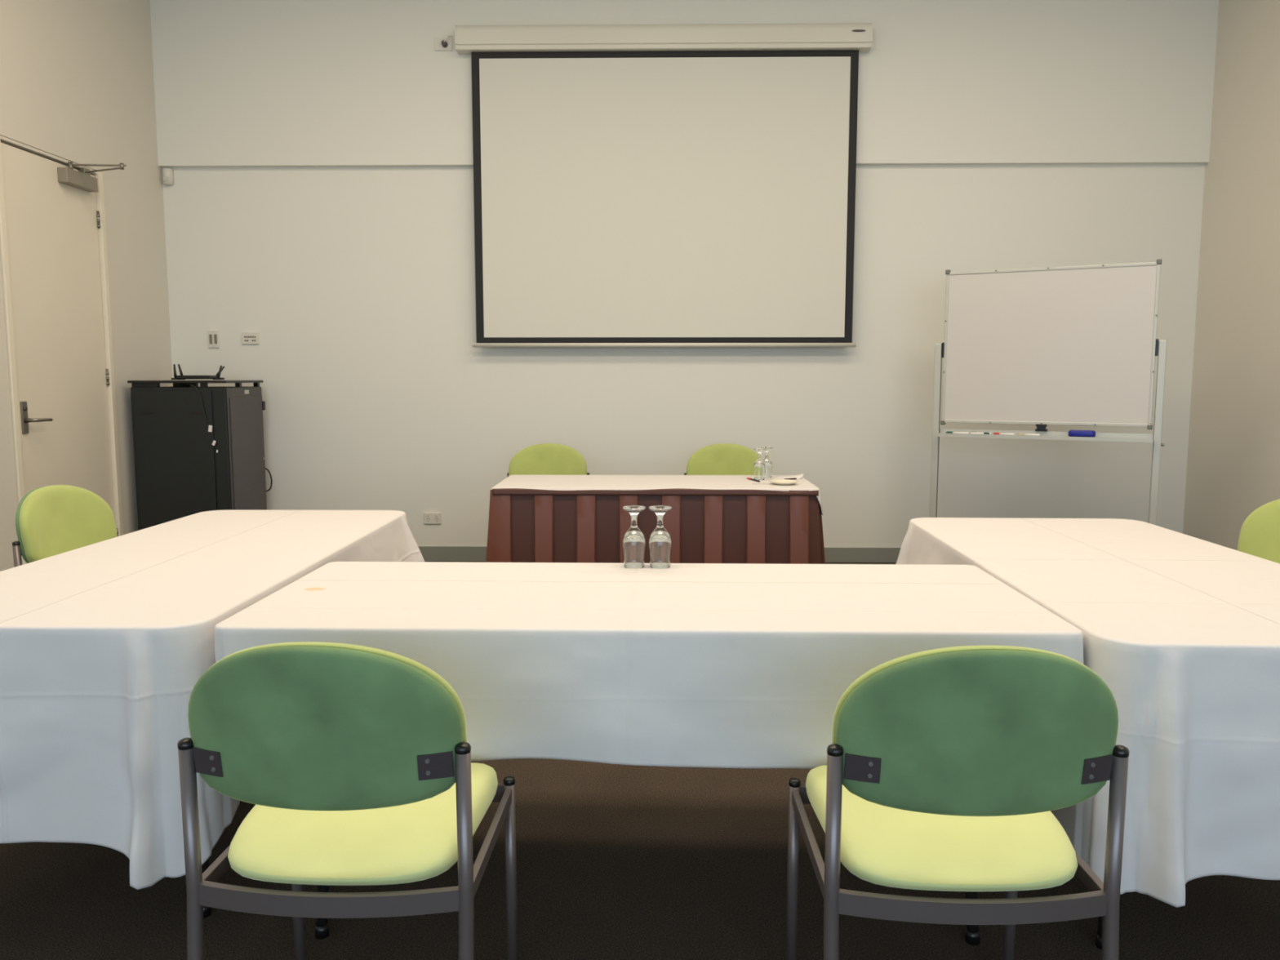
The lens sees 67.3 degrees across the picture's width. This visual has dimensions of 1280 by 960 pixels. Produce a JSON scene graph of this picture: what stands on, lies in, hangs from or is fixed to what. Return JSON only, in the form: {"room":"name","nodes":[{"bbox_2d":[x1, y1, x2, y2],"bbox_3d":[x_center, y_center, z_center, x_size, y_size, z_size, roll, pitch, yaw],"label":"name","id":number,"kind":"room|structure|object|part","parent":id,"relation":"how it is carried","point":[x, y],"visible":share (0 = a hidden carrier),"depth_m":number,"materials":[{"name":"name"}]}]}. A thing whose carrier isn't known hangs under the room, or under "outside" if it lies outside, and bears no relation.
{"room":"conference room","nodes":[
{"label":"conference room","id":0,"kind":"room"},
{"bbox_2d":[0,0,173,571],"bbox_3d":[-3.346,-0.901,1.798,0.150,3.950,9.460,0,6,1],"label":"wall","id":1,"kind":"structure","parent":0,"point":[77,81],"depth_m":5.83,"materials":[{"name":"beige paint"}]},
{"bbox_2d":[0,135,126,564],"bbox_3d":[-3.126,-0.545,5.383,0.458,2.480,0.940,0,6,1],"label":"door","id":2,"kind":"structure","parent":1,"relation":"in","point":[54,256],"depth_m":5.33,"materials":[{"name":"paint"}]},
{"bbox_3d":[-3.228,-0.328,5.043,0.011,0.170,0.045,0,6,1],"label":"handle plate","id":3,"kind":"part","parent":2,"relation":"part of","materials":[{"name":"silver metal"}]},
{"bbox_3d":[-3.189,-0.320,5.108,0.068,0.025,0.154,0,6,1],"label":"lever handle","id":4,"kind":"part","parent":2,"relation":"part of","materials":[{"name":"silver metal"}]},
{"bbox_3d":[-3.052,-1.766,5.471,0.317,0.050,0.182,0,6,1],"label":"closer arm","id":5,"kind":"part","parent":2,"relation":"part of","materials":[{"name":"silver metal"}]},
{"bbox_2d":[0,561,1279,959],"bbox_3d":[0.184,1.118,1.957,7.310,0.100,9.860,0,6,1],"label":"floor","id":6,"kind":"structure","parent":0,"point":[614,861],"depth_m":2.33,"materials":[{"name":"brown carpet"}]},
{"bbox_2d":[12,484,116,567],"bbox_3d":[-2.024,0.454,3.675,0.510,0.861,0.484,1,6,10],"label":"chair","id":7,"kind":"object","parent":6,"relation":"on","point":[52,520],"visible":0.41,"depth_m":3.65,"materials":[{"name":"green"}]},
{"bbox_3d":[-2.261,0.563,3.496,0.070,0.668,0.025,1,6,10],"label":"leg","id":8,"kind":"part","parent":7,"relation":"part of","materials":[{"name":"grey metal"}]},
{"bbox_2d":[127,380,272,530],"bbox_3d":[-2.822,-0.019,6.246,0.650,1.250,0.576,0,6,1],"label":"cabinet","id":9,"kind":"object","parent":6,"relation":"on","point":[197,449],"visible":0.84,"depth_m":5.97,"materials":[{"name":"black metal"}]},
{"bbox_3d":[-3.061,-0.588,5.955,0.160,0.027,0.030,0,6,1],"label":"shelf post","id":10,"kind":"part","parent":9,"relation":"part of","materials":[{"name":"black plastic"}]},
{"bbox_3d":[-2.883,0.006,5.976,0.493,1.118,0.010,0,6,1],"label":"door","id":11,"kind":"part","parent":9,"relation":"part of","materials":[{"name":"black metal"}]},
{"bbox_3d":[-3.053,-0.638,6.423,0.120,0.027,0.030,0,6,1],"label":"shelf post","id":12,"kind":"part","parent":9,"relation":"part of","materials":[{"name":"black plastic"}]},
{"bbox_3d":[-2.758,-0.587,5.951,0.035,0.027,0.030,0,6,1],"label":"shelf post","id":13,"kind":"part","parent":9,"relation":"part of","materials":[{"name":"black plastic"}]},
{"bbox_2d":[127,380,262,382],"bbox_3d":[-2.841,-0.633,6.185,0.612,0.016,0.567,0,6,1],"label":"cabinet top","id":14,"kind":"object","parent":9,"relation":"attached to","point":[128,381],"depth_m":5.91,"materials":[{"name":"black plastic"}]},
{"bbox_2d":[171,364,224,379],"bbox_3d":[-2.803,-0.687,6.112,0.321,0.099,0.130,0,6,1],"label":"router","id":15,"kind":"object","parent":9,"relation":"on","point":[217,375],"visible":1,"depth_m":6.08,"materials":[{"name":"black plastic"}]},
{"bbox_3d":[-2.698,-0.587,5.950,0.035,0.027,0.030,0,6,1],"label":"shelf post","id":16,"kind":"part","parent":9,"relation":"part of","materials":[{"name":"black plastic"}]},
{"bbox_3d":[-2.563,-0.607,6.137,0.030,0.027,0.030,0,6,1],"label":"shelf post","id":17,"kind":"part","parent":9,"relation":"part of","materials":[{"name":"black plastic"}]},
{"bbox_3d":[-2.544,-0.026,6.247,0.006,1.144,0.522,0,6,1],"label":"panel","id":18,"kind":"part","parent":9,"relation":"part of","materials":[{"name":"grey metal"}]},
{"bbox_3d":[-2.537,-0.011,6.253,0.008,1.053,0.485,0,6,1],"label":"door","id":19,"kind":"part","parent":9,"relation":"part of","materials":[{"name":"grey metal"}]},
{"bbox_3d":[-2.558,-0.637,6.415,0.030,0.027,0.030,0,6,1],"label":"shelf post","id":20,"kind":"part","parent":9,"relation":"part of","materials":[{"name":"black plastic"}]},
{"bbox_2d":[201,857,211,918],"bbox_3d":[-1.329,0.591,2.966,0.750,0.735,1.740,0,6,1],"label":"folding table","id":21,"kind":"object","parent":6,"relation":"on","point":[206,910],"visible":0.03,"depth_m":2.27,"materials":[{"name":"black metal"}]},
{"bbox_3d":[-1.339,0.660,2.398,0.635,0.696,0.318,0,6,1],"label":"leg frame","id":22,"kind":"part","parent":21,"relation":"part of","materials":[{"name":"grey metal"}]},
{"bbox_2d":[0,510,424,889],"bbox_3d":[-1.283,0.495,2.970,1.036,0.569,1.994,0,6,1],"label":"tablecloth","id":23,"kind":"object","parent":21,"relation":"on","point":[105,646],"visible":0.57,"depth_m":2.07,"materials":[{"name":"white fabric"}]},
{"bbox_2d":[177,641,518,959],"bbox_3d":[-0.506,0.657,1.767,0.484,0.861,0.510,0,6,2],"label":"chair","id":24,"kind":"object","parent":6,"relation":"on","point":[355,765],"visible":1,"depth_m":1.55,"materials":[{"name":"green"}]},
{"bbox_3d":[-0.741,0.767,1.586,0.025,0.668,0.070,0,6,2],"label":"leg","id":25,"kind":"part","parent":24,"relation":"part of","materials":[{"name":"grey metal"}]},
{"bbox_3d":[-0.732,0.666,1.802,0.014,0.028,0.387,0,6,2],"label":"rail","id":26,"kind":"part","parent":24,"relation":"part of","materials":[{"name":"grey metal"}]},
{"bbox_3d":[-0.724,0.836,2.028,0.023,0.434,0.033,0,6,2],"label":"leg","id":27,"kind":"part","parent":24,"relation":"part of","materials":[{"name":"grey metal"}]},
{"bbox_3d":[-0.514,0.689,1.575,0.437,0.036,0.044,0,6,2],"label":"rail","id":28,"kind":"part","parent":24,"relation":"part of","materials":[{"name":"grey metal"}]},
{"bbox_3d":[-0.513,0.391,1.556,0.453,0.285,0.106,0,6,2],"label":"backrest","id":29,"kind":"part","parent":24,"relation":"part of","materials":[{"name":"green fabric"}]},
{"bbox_3d":[-0.505,0.615,1.794,0.430,0.063,0.448,0,6,2],"label":"seat","id":30,"kind":"part","parent":24,"relation":"part of","materials":[{"name":"fabric"}]},
{"bbox_3d":[-0.287,0.769,1.567,0.025,0.668,0.070,0,6,2],"label":"leg","id":31,"kind":"part","parent":24,"relation":"part of","materials":[{"name":"grey metal"}]},
{"bbox_3d":[-0.278,0.668,1.784,0.014,0.028,0.387,0,6,2],"label":"rail","id":32,"kind":"part","parent":24,"relation":"part of","materials":[{"name":"grey metal"}]},
{"bbox_3d":[-0.497,0.644,1.993,0.437,0.036,0.014,0,6,2],"label":"rail","id":33,"kind":"part","parent":24,"relation":"part of","materials":[{"name":"grey metal"}]},
{"bbox_3d":[-0.269,0.838,2.009,0.023,0.434,0.033,0,6,2],"label":"leg","id":34,"kind":"part","parent":24,"relation":"part of","materials":[{"name":"grey metal"}]},
{"bbox_2d":[506,443,589,477],"bbox_3d":[-0.562,0.232,5.709,0.508,0.869,0.535,0,6,1],"label":"chair","id":35,"kind":"object","parent":6,"relation":"on","point":[542,459],"visible":0.34,"depth_m":5.86,"materials":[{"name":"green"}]},
{"bbox_2d":[314,884,980,945],"bbox_3d":[0.017,0.650,2.408,1.780,0.735,0.660,0,6,1],"label":"folding table","id":36,"kind":"object","parent":6,"relation":"on","point":[322,925],"visible":0.12,"depth_m":2.17,"materials":[{"name":"black metal"}]},
{"bbox_3d":[-0.576,0.658,2.418,0.319,0.696,0.544,0,6,1],"label":"leg frame","id":37,"kind":"part","parent":36,"relation":"part of","materials":[{"name":"grey metal"}]},
{"bbox_2d":[214,561,1084,768],"bbox_3d":[0.016,0.429,2.390,1.860,0.314,0.802,0,6,1],"label":"tablecloth","id":38,"kind":"object","parent":36,"relation":"on","point":[717,665],"visible":0.63,"depth_m":2.02,"materials":[{"name":"fabric"}]},
{"bbox_2d":[622,505,645,568],"bbox_3d":[-0.016,0.157,2.662,0.064,0.172,0.064,0,6,1],"label":"goblet","id":39,"kind":"object","parent":38,"relation":"on","point":[633,540],"visible":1,"depth_m":2.64,"materials":[{"name":"clear glass"}]},
{"bbox_2d":[648,505,671,568],"bbox_3d":[0.056,0.157,2.661,0.064,0.172,0.064,0,6,1],"label":"goblet","id":40,"kind":"object","parent":38,"relation":"on","point":[660,540],"visible":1,"depth_m":2.64,"materials":[{"name":"clear glass"}]},
{"bbox_3d":[0.610,0.660,2.399,0.319,0.696,0.544,0,6,1],"label":"leg frame","id":41,"kind":"part","parent":36,"relation":"part of","materials":[{"name":"grey metal"}]},
{"bbox_2d":[684,443,762,475],"bbox_3d":[0.517,0.234,5.692,0.508,0.869,0.535,0,6,1],"label":"chair","id":42,"kind":"object","parent":6,"relation":"on","point":[720,459],"visible":0.32,"depth_m":5.84,"materials":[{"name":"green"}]},
{"bbox_2d":[785,644,1128,959],"bbox_3d":[0.543,0.659,1.748,0.484,0.861,0.510,0,6,1],"label":"chair","id":43,"kind":"object","parent":6,"relation":"on","point":[946,769],"visible":1,"depth_m":1.53,"materials":[{"name":"fabric"},{"name":"steel"},{"name":"black plastic"}]},
{"bbox_3d":[0.318,0.839,2.002,0.023,0.434,0.033,0,6,1],"label":"leg","id":44,"kind":"part","parent":43,"relation":"part of","materials":[{"name":"grey metal"}]},
{"bbox_3d":[0.545,0.646,1.973,0.437,0.036,0.014,0,6,1],"label":"rail","id":45,"kind":"part","parent":43,"relation":"part of","materials":[{"name":"grey metal"}]},
{"bbox_3d":[0.315,0.669,1.776,0.014,0.028,0.387,0,6,1],"label":"rail","id":46,"kind":"part","parent":43,"relation":"part of","materials":[{"name":"grey metal"}]},
{"bbox_3d":[0.313,0.770,1.559,0.025,0.668,0.070,0,6,1],"label":"leg","id":47,"kind":"part","parent":43,"relation":"part of","materials":[{"name":"grey metal"}]},
{"bbox_3d":[0.543,0.617,1.774,0.430,0.063,0.448,0,6,1],"label":"seat","id":48,"kind":"part","parent":43,"relation":"part of","materials":[{"name":"fabric"}]},
{"bbox_3d":[0.541,0.393,1.537,0.453,0.285,0.106,0,6,1],"label":"backrest","id":49,"kind":"part","parent":43,"relation":"part of","materials":[{"name":"green fabric"}]},
{"bbox_3d":[0.540,0.691,1.556,0.437,0.036,0.044,0,6,1],"label":"rail","id":50,"kind":"part","parent":43,"relation":"part of","materials":[{"name":"grey metal"}]},
{"bbox_3d":[0.772,0.840,1.997,0.023,0.434,0.033,0,6,1],"label":"leg","id":51,"kind":"part","parent":43,"relation":"part of","materials":[{"name":"grey metal"}]},
{"bbox_3d":[0.770,0.670,1.771,0.014,0.028,0.387,0,6,1],"label":"rail","id":52,"kind":"part","parent":43,"relation":"part of","materials":[{"name":"grey metal"}]},
{"bbox_3d":[0.768,0.771,1.554,0.025,0.668,0.070,0,6,1],"label":"leg","id":53,"kind":"part","parent":43,"relation":"part of","materials":[{"name":"grey metal"}]},
{"bbox_2d":[929,258,1167,525],"bbox_3d":[2.304,-0.266,5.507,1.232,1.898,0.560,3,7,28],"label":"whiteboard","id":54,"kind":"object","parent":6,"relation":"on","point":[1079,344],"visible":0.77,"depth_m":5.43,"materials":[{"name":"white plastic"}]},
{"bbox_3d":[1.780,-0.122,5.802,0.038,1.390,0.036,3,7,28],"label":"post","id":55,"kind":"part","parent":54,"relation":"part of","materials":[{"name":"silver metal"}]},
{"bbox_2d":[946,431,968,434],"bbox_3d":[1.869,-0.275,5.659,0.130,0.019,0.019,3,7,28],"label":"marker","id":56,"kind":"object","parent":54,"relation":"on","point":[947,432],"visible":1,"depth_m":5.65,"materials":[{"name":"white plastic"}]},
{"bbox_2d":[970,431,989,434],"bbox_3d":[1.980,-0.269,5.600,0.103,0.019,0.019,3,7,28],"label":"marker","id":57,"kind":"object","parent":54,"relation":"on","point":[971,433],"visible":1,"depth_m":5.60,"materials":[{"name":"white plastic"}]},
{"bbox_2d":[993,432,1014,435],"bbox_3d":[2.098,-0.263,5.542,0.115,0.019,0.019,3,7,28],"label":"marker","id":58,"kind":"object","parent":54,"relation":"on","point":[999,433],"visible":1,"depth_m":5.54,"materials":[{"name":"white plastic"}]},
{"bbox_2d":[1017,433,1039,435],"bbox_3d":[2.217,-0.257,5.482,0.118,0.019,0.019,3,7,28],"label":"marker","id":59,"kind":"object","parent":54,"relation":"on","point":[1029,434],"visible":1,"depth_m":5.47,"materials":[{"name":"white plastic"}]},
{"bbox_2d":[936,428,1153,442],"bbox_3d":[2.282,-0.255,5.479,1.136,0.041,0.107,3,7,28],"label":"tray","id":60,"kind":"object","parent":54,"relation":"on","point":[1044,434],"depth_m":5.46,"materials":[{"name":"silver metal"}]},
{"bbox_3d":[2.299,-0.757,5.457,1.088,0.861,0.016,3,7,28],"label":"board panel","id":61,"kind":"part","parent":54,"relation":"part of","materials":[{"name":"white plastic"}]},
{"bbox_3d":[2.299,-0.757,5.457,1.112,0.885,0.024,3,7,28],"label":"board frame","id":62,"kind":"part","parent":54,"relation":"part of","materials":[{"name":"silver metal"}]},
{"bbox_2d":[1067,430,1095,437],"bbox_3d":[2.466,-0.256,5.367,0.140,0.042,0.058,3,7,28],"label":"eraser","id":63,"kind":"object","parent":54,"relation":"on","point":[1091,433],"visible":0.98,"depth_m":5.34,"materials":[{"name":"blue plastic"}]},
{"bbox_3d":[2.818,-0.064,5.254,0.038,1.390,0.036,3,7,28],"label":"post","id":64,"kind":"part","parent":54,"relation":"part of","materials":[{"name":"silver metal"}]},
{"bbox_2d":[1096,915,1102,950],"bbox_3d":[1.388,0.610,2.784,0.780,0.735,1.670,0,6,2],"label":"folding table","id":65,"kind":"object","parent":6,"relation":"on","point":[1099,934],"visible":0.04,"depth_m":2.15,"materials":[{"name":"black metal"}]},
{"bbox_2d":[895,517,1279,907],"bbox_3d":[1.352,0.492,2.782,1.115,0.523,1.934,0,6,2],"label":"tablecloth","id":66,"kind":"object","parent":65,"relation":"on","point":[1182,631],"visible":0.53,"depth_m":1.94,"materials":[{"name":"white fabric"}]},
{"bbox_3d":[1.365,0.676,2.251,0.665,0.696,0.318,0,6,2],"label":"leg frame","id":67,"kind":"part","parent":65,"relation":"part of","materials":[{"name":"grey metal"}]},
{"bbox_2d":[1237,498,1279,563],"bbox_3d":[2.122,0.492,3.313,0.510,0.861,0.484,-2,6,-14],"label":"chair","id":68,"kind":"object","parent":6,"relation":"on","point":[1260,533],"visible":0.2,"depth_m":3.46,"materials":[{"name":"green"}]},
{"bbox_3d":[0.077,0.383,4.913,1.500,0.735,0.580,0,6,1],"label":"folding table","id":69,"kind":"object","parent":6,"relation":"on","visible":0},
{"bbox_2d":[485,485,825,564],"bbox_3d":[0.076,0.378,4.840,1.742,0.735,0.645,0,6,1],"label":"table skirt","id":70,"kind":"object","parent":69,"relation":"attached to","point":[703,526],"visible":0.52,"depth_m":4.56,"materials":[{"name":"brown fabric"}]},
{"bbox_2d":[488,475,822,515],"bbox_3d":[0.076,0.072,4.883,1.614,0.134,0.649,0,6,1],"label":"tablecloth","id":71,"kind":"object","parent":69,"relation":"on","point":[555,482],"visible":0.74,"depth_m":4.75,"materials":[{"name":"white fabric"}]},
{"bbox_2d":[753,448,765,479],"bbox_3d":[0.613,-0.083,4.935,0.060,0.162,0.060,0,6,1],"label":"goblet","id":72,"kind":"object","parent":71,"relation":"on","point":[759,465],"visible":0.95,"depth_m":4.92,"materials":[{"name":"clear glass"}]},
{"bbox_2d":[760,446,772,477],"bbox_3d":[0.665,-0.094,5.049,0.060,0.162,0.060,0,6,1],"label":"goblet","id":73,"kind":"object","parent":71,"relation":"on","point":[768,464],"visible":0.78,"depth_m":5.03,"materials":[{"name":"clear glass"}]},
{"bbox_2d":[768,479,798,484],"bbox_3d":[0.707,0.013,4.723,0.143,0.018,0.143,0,6,1],"label":"saucer","id":74,"kind":"object","parent":71,"relation":"on","point":[778,482],"visible":1,"depth_m":4.75,"materials":[{"name":"beige ceramic"}]},
{"bbox_2d":[768,473,804,479],"bbox_3d":[0.753,-0.017,4.970,0.140,0.023,0.200,3,7,25],"label":"paper sheet","id":75,"kind":"object","parent":71,"relation":"on","point":[797,477],"visible":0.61,"depth_m":5.01,"materials":[{"name":"white paper"}]},
{"bbox_2d":[161,164,1204,547],"bbox_3d":[0.260,-1.406,6.519,7.210,3.950,0.150,0,6,1],"label":"wall","id":76,"kind":"structure","parent":0,"point":[356,285],"depth_m":6.52,"materials":[{"name":"white paint"}]},
{"bbox_2d":[162,168,173,185],"bbox_3d":[-3.151,-2.022,6.407,0.064,0.104,0.050,0,6,1],"label":"sensor","id":77,"kind":"object","parent":76,"relation":"attached to","point":[167,173],"visible":1,"depth_m":6.39,"materials":[{"name":"white plastic"}]},
{"bbox_2d":[208,330,219,347],"bbox_3d":[-2.898,-0.958,6.534,0.072,0.118,0.017,0,6,1],"label":"light switch","id":78,"kind":"object","parent":76,"relation":"attached to","point":[213,335],"visible":1,"depth_m":6.53,"materials":[{"name":"white plastic"}]},
{"bbox_2d":[241,332,259,344],"bbox_3d":[-2.647,-0.962,6.531,0.116,0.080,0.014,0,6,1],"label":"panel","id":79,"kind":"object","parent":76,"relation":"attached to","point":[247,338],"visible":1,"depth_m":6.53,"materials":[{"name":"white plastic"}]},
{"bbox_2d":[423,512,441,524],"bbox_3d":[-1.433,0.265,6.641,0.118,0.078,0.017,0,6,1],"label":"power outlet","id":80,"kind":"object","parent":76,"relation":"attached to","point":[428,517],"visible":1,"depth_m":6.64,"materials":[{"name":"white plastic"}]},
{"bbox_2d":[434,35,452,50],"bbox_3d":[-1.279,-2.840,6.243,0.122,0.087,0.054,0,6,1],"label":"power outlet","id":81,"kind":"object","parent":76,"relation":"attached to","point":[440,44],"visible":1,"depth_m":6.26,"materials":[{"name":"white plastic"}]},
{"bbox_2d":[417,546,900,562],"bbox_3d":[0.259,0.515,6.642,6.910,0.105,0.014,0,6,1],"label":"baseboard","id":82,"kind":"structure","parent":76,"relation":"attached to","point":[429,553],"depth_m":6.62,"materials":[{"name":"grey"}]},
{"bbox_2d":[454,22,872,346],"bbox_3d":[0.148,-1.905,6.292,2.666,2.052,0.109,0,6,1],"label":"projection screen","id":83,"kind":"object","parent":76,"relation":"attached to","point":[686,184],"visible":1,"depth_m":6.29,"materials":[{"name":"white fabric"}]},
{"bbox_2d":[150,0,1218,167],"bbox_3d":[0.259,-2.720,6.281,6.910,1.285,0.045,0,6,1],"label":"wall","id":84,"kind":"structure","parent":76,"relation":"attached to","point":[238,83],"depth_m":6.26,"materials":[{"name":"white paint"}]},
{"bbox_2d":[1182,0,1279,550],"bbox_3d":[3.713,-0.889,1.686,0.150,3.950,9.460,0,6,1],"label":"wall","id":85,"kind":"structure","parent":0,"point":[1233,459],"depth_m":5.95,"materials":[{"name":"beige paint"}]},
{"bbox_3d":[0.631,0.009,4.849,0.210,0.001,0.240,-1,6,-7],"label":"paper sheet","id":86,"kind":"object","parent":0,"visible":0},
{"bbox_2d":[746,477,759,482],"bbox_3d":[0.576,-0.002,4.894,0.010,0.010,0.157,-2,6,-16],"label":"pen","id":87,"kind":"object","parent":86,"relation":"on","point":[749,478],"visible":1,"depth_m":4.89,"materials":[{"name":"black plastic"}]}
]}

